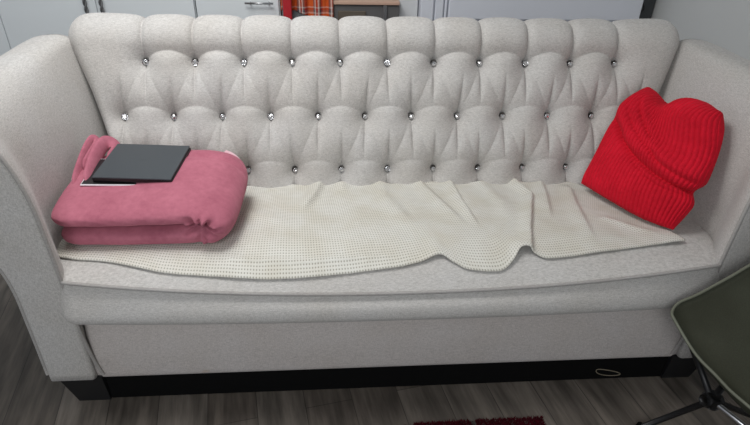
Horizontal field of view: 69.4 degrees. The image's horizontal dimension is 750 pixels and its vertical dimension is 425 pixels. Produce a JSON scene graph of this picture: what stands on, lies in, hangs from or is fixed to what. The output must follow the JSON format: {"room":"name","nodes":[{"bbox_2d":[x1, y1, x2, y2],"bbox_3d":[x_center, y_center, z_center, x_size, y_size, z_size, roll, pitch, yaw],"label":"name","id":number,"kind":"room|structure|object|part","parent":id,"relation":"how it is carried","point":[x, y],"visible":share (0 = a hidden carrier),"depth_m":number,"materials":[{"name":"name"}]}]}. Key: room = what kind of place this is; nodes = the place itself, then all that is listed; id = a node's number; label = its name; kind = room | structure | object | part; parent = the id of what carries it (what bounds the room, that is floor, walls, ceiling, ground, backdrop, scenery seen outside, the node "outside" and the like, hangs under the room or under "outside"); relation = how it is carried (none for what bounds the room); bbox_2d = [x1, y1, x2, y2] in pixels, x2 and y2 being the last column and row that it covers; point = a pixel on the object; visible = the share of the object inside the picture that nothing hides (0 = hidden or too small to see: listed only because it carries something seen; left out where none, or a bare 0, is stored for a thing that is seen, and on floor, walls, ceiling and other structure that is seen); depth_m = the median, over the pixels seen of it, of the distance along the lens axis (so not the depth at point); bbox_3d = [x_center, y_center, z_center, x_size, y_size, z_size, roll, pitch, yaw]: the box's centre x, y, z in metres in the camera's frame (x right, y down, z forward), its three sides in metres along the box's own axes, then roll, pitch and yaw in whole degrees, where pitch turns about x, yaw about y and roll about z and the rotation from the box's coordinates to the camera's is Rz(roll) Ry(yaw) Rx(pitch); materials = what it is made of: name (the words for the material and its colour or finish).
{"room":"living room","nodes":[
{"label":"living room","id":0,"kind":"room"},
{"bbox_2d":[0,274,749,424],"bbox_3d":[-0.634,0.897,1.436,4.920,0.100,5.500,-1,32,-4],"label":"floor","id":1,"kind":"structure","parent":0,"point":[28,396],"depth_m":1.80,"materials":[{"name":"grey wood"}]},
{"bbox_2d":[0,0,197,55],"bbox_3d":[-1.789,-1.286,2.830,1.685,2.100,0.446,-1,32,-4],"label":"wardrobe","id":2,"kind":"object","parent":1,"relation":"on","point":[21,21],"visible":0.15,"depth_m":2.80,"materials":[{"name":"white wood"}]},
{"bbox_3d":[-2.260,-1.216,2.638,0.677,2.000,0.020,-1,32,-4],"label":"door","id":3,"kind":"part","parent":2,"relation":"part of","materials":[{"name":"white wood"}]},
{"bbox_3d":[-1.675,-1.225,2.679,0.487,2.000,0.020,-1,32,-4],"label":"door","id":4,"kind":"part","parent":2,"relation":"part of","materials":[{"name":"white wood"}]},
{"bbox_3d":[-1.472,-1.016,2.788,0.021,0.804,0.048,-1,32,-4],"label":"handle","id":5,"kind":"part","parent":2,"relation":"part of","materials":[{"name":"black metal"}]},
{"bbox_3d":[-1.395,-1.017,2.793,0.021,0.804,0.048,-1,32,-4],"label":"handle","id":6,"kind":"part","parent":2,"relation":"part of","materials":[{"name":"black metal"}]},
{"bbox_3d":[-1.183,-1.233,2.715,0.491,2.000,0.020,-1,32,-4],"label":"door","id":7,"kind":"part","parent":2,"relation":"part of","materials":[{"name":"white wood"}]},
{"bbox_2d":[196,0,281,19],"bbox_3d":[-0.739,-0.888,3.167,0.435,1.120,0.435,-1,32,-4],"label":"base cabinet","id":8,"kind":"object","parent":1,"relation":"on","point":[242,9],"visible":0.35,"depth_m":2.84,"materials":[{"name":"white wood"}]},
{"bbox_3d":[-0.602,-1.090,2.819,0.145,0.010,0.037,-1,32,-4],"label":"handle","id":9,"kind":"part","parent":8,"relation":"part of","materials":[{"name":"silver metal"}]},
{"bbox_2d":[282,0,292,19],"bbox_3d":[-0.459,-0.819,2.944,0.044,1.250,0.035,-1,32,-4],"label":"post","id":10,"kind":"object","parent":1,"relation":"on","point":[287,4],"visible":0.02,"depth_m":2.79,"materials":[{"name":"red paint"}]},
{"bbox_2d":[282,10,306,18],"bbox_3d":[-0.393,-0.990,3.177,0.250,1.300,0.360,-1,32,-4],"label":"cabinet","id":11,"kind":"object","parent":1,"relation":"on","point":[295,14],"visible":0.02,"depth_m":2.92,"materials":[{"name":"grey"}]},
{"bbox_2d":[280,0,333,16],"bbox_3d":[-0.355,-1.201,2.788,0.277,0.432,0.031,-1,32,-4],"label":"cloth","id":12,"kind":"object","parent":11,"relation":"hanging from","point":[305,7],"visible":0.85,"depth_m":2.86,"materials":[{"name":"orange fabric"}]},
{"bbox_2d":[333,0,399,20],"bbox_3d":[-0.078,-0.816,3.263,0.375,0.929,0.380,-1,32,-4],"label":"cabinet","id":13,"kind":"object","parent":1,"relation":"on","point":[384,9],"visible":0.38,"depth_m":2.89,"materials":[{"name":"grey wood"}]},
{"bbox_3d":[-0.133,-0.744,3.094,0.150,0.780,0.013,-1,32,-4],"label":"glass panel","id":14,"kind":"part","parent":13,"relation":"part of","materials":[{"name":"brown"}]},
{"bbox_2d":[0,13,749,400],"bbox_3d":[0.056,-0.068,1.939,2.634,1.050,1.013,-1,32,-4],"label":"sofa","id":15,"kind":"object","parent":1,"relation":"on","point":[302,100],"visible":0.68,"depth_m":1.83,"materials":[{"name":"grey fabric"}]},
{"bbox_3d":[-1.075,-0.052,1.808,0.359,0.866,0.812,-1,32,-4],"label":"arm","id":16,"kind":"part","parent":15,"relation":"part of","materials":[{"name":"grey fabric"}]},
{"bbox_3d":[-0.937,0.548,1.779,0.133,0.119,0.090,-1,32,-4],"label":"leg","id":17,"kind":"part","parent":15,"relation":"part of","materials":[{"name":"black wood"}]},
{"bbox_2d":[57,178,685,279],"bbox_3d":[-0.004,0.018,1.816,1.951,0.076,0.591,-1,32,-4],"label":"throw","id":18,"kind":"object","parent":15,"relation":"on","point":[317,229],"visible":0.77,"depth_m":1.73,"materials":[{"name":"beige fabric"}]},
{"bbox_2d":[51,135,247,244],"bbox_3d":[-0.688,-0.073,1.712,0.533,0.214,0.422,-1,32,-4],"label":"folded blanket","id":19,"kind":"object","parent":18,"relation":"on","point":[203,202],"visible":0.91,"depth_m":1.60,"materials":[{"name":"pink fabric"}]},
{"bbox_2d":[80,159,135,185],"bbox_3d":[-0.795,-0.127,1.706,0.205,0.021,0.149,0,32,-2],"label":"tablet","id":20,"kind":"object","parent":19,"relation":"on","point":[89,182],"visible":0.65,"depth_m":1.65,"materials":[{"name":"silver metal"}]},
{"bbox_2d":[92,144,190,182],"bbox_3d":[-0.737,-0.158,1.726,0.245,0.038,0.200,2,32,0],"label":"laptop","id":21,"kind":"object","parent":20,"relation":"on","point":[138,163],"visible":1,"depth_m":1.71,"materials":[{"name":"black plastic"}]},
{"bbox_2d":[581,87,724,229],"bbox_3d":[0.935,-0.220,1.871,0.282,0.378,0.484,-5,32,-11],"label":"knit hat","id":22,"kind":"object","parent":18,"relation":"on","point":[651,160],"visible":1,"depth_m":1.78,"materials":[{"name":"red fabric"}]},
{"bbox_3d":[0.038,-0.279,2.147,2.327,0.910,0.435,-1,32,-4],"label":"backrest","id":23,"kind":"part","parent":15,"relation":"part of","materials":[{"name":"grey fabric"}]},
{"bbox_3d":[0.057,0.224,1.995,1.950,0.280,0.646,-1,32,-4],"label":"seat","id":24,"kind":"part","parent":15,"relation":"part of","materials":[{"name":"grey fabric"}]},
{"bbox_2d":[60,187,718,324],"bbox_3d":[0.066,0.091,1.837,2.097,0.162,0.672,-1,32,-4],"label":"seat cushion","id":25,"kind":"object","parent":15,"relation":"on","point":[659,276],"depth_m":1.58,"materials":[{"name":"grey fabric"}]},
{"bbox_3d":[1.081,0.516,1.924,0.133,0.119,0.090,-1,32,-4],"label":"leg","id":26,"kind":"part","parent":15,"relation":"part of","materials":[{"name":"black wood"}]},
{"bbox_3d":[1.194,-0.088,1.971,0.359,0.866,0.812,-1,32,-4],"label":"arm","id":27,"kind":"part","parent":15,"relation":"part of","materials":[{"name":"grey fabric"}]},
{"bbox_2d":[399,0,417,16],"bbox_3d":[0.175,-1.355,3.032,0.107,2.100,0.338,-1,32,-4],"label":"trim","id":28,"kind":"structure","parent":1,"relation":"on","point":[406,7],"depth_m":2.98,"materials":[{"name":"white paint"}]},
{"bbox_2d":[413,415,545,424],"bbox_3d":[0.341,0.850,1.442,0.464,0.018,0.714,-1,32,-4],"label":"rug","id":29,"kind":"object","parent":1,"relation":"on","point":[536,420],"visible":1,"depth_m":1.73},
{"bbox_2d":[417,0,643,21],"bbox_3d":[0.846,-1.295,3.062,1.225,2.000,0.408,-1,32,-4],"label":"tall cabinet","id":30,"kind":"object","parent":1,"relation":"on","point":[567,10],"visible":0.02,"depth_m":2.94,"materials":[{"name":"paint"}]},
{"bbox_2d":[639,0,655,18],"bbox_3d":[1.509,-0.991,3.314,0.107,1.250,0.329,-1,32,-4],"label":"speaker box","id":31,"kind":"object","parent":1,"relation":"on","point":[647,9],"visible":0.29,"depth_m":3.06,"materials":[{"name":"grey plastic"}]},
{"bbox_2d":[636,263,749,424],"bbox_3d":[1.169,0.466,1.393,0.636,0.766,0.570,-1,32,-4],"label":"chair","id":32,"kind":"object","parent":1,"relation":"on","point":[714,321],"visible":1,"depth_m":1.53,"materials":[{"name":"green fabric"}]},
{"bbox_3d":[0.902,0.612,1.639,0.154,0.233,0.018,19,36,26],"label":"leg","id":33,"kind":"part","parent":32,"relation":"part of","materials":[{"name":"black metal"}]},
{"bbox_3d":[1.175,0.350,1.321,0.627,0.478,0.562,-1,32,-4],"label":"fabric seat","id":34,"kind":"part","parent":32,"relation":"part of","materials":[{"name":"green fabric"}]},
{"bbox_3d":[1.125,0.610,1.653,0.350,0.238,0.018,-8,33,-15],"label":"leg","id":35,"kind":"part","parent":32,"relation":"part of","materials":[{"name":"black"}]},
{"bbox_2d":[651,0,749,60],"bbox_3d":[1.804,-0.222,0.885,0.100,2.500,5.400,-1,32,-4],"label":"wall","id":36,"kind":"structure","parent":0,"point":[725,24],"depth_m":2.60,"materials":[{"name":"white paint"}]}
]}

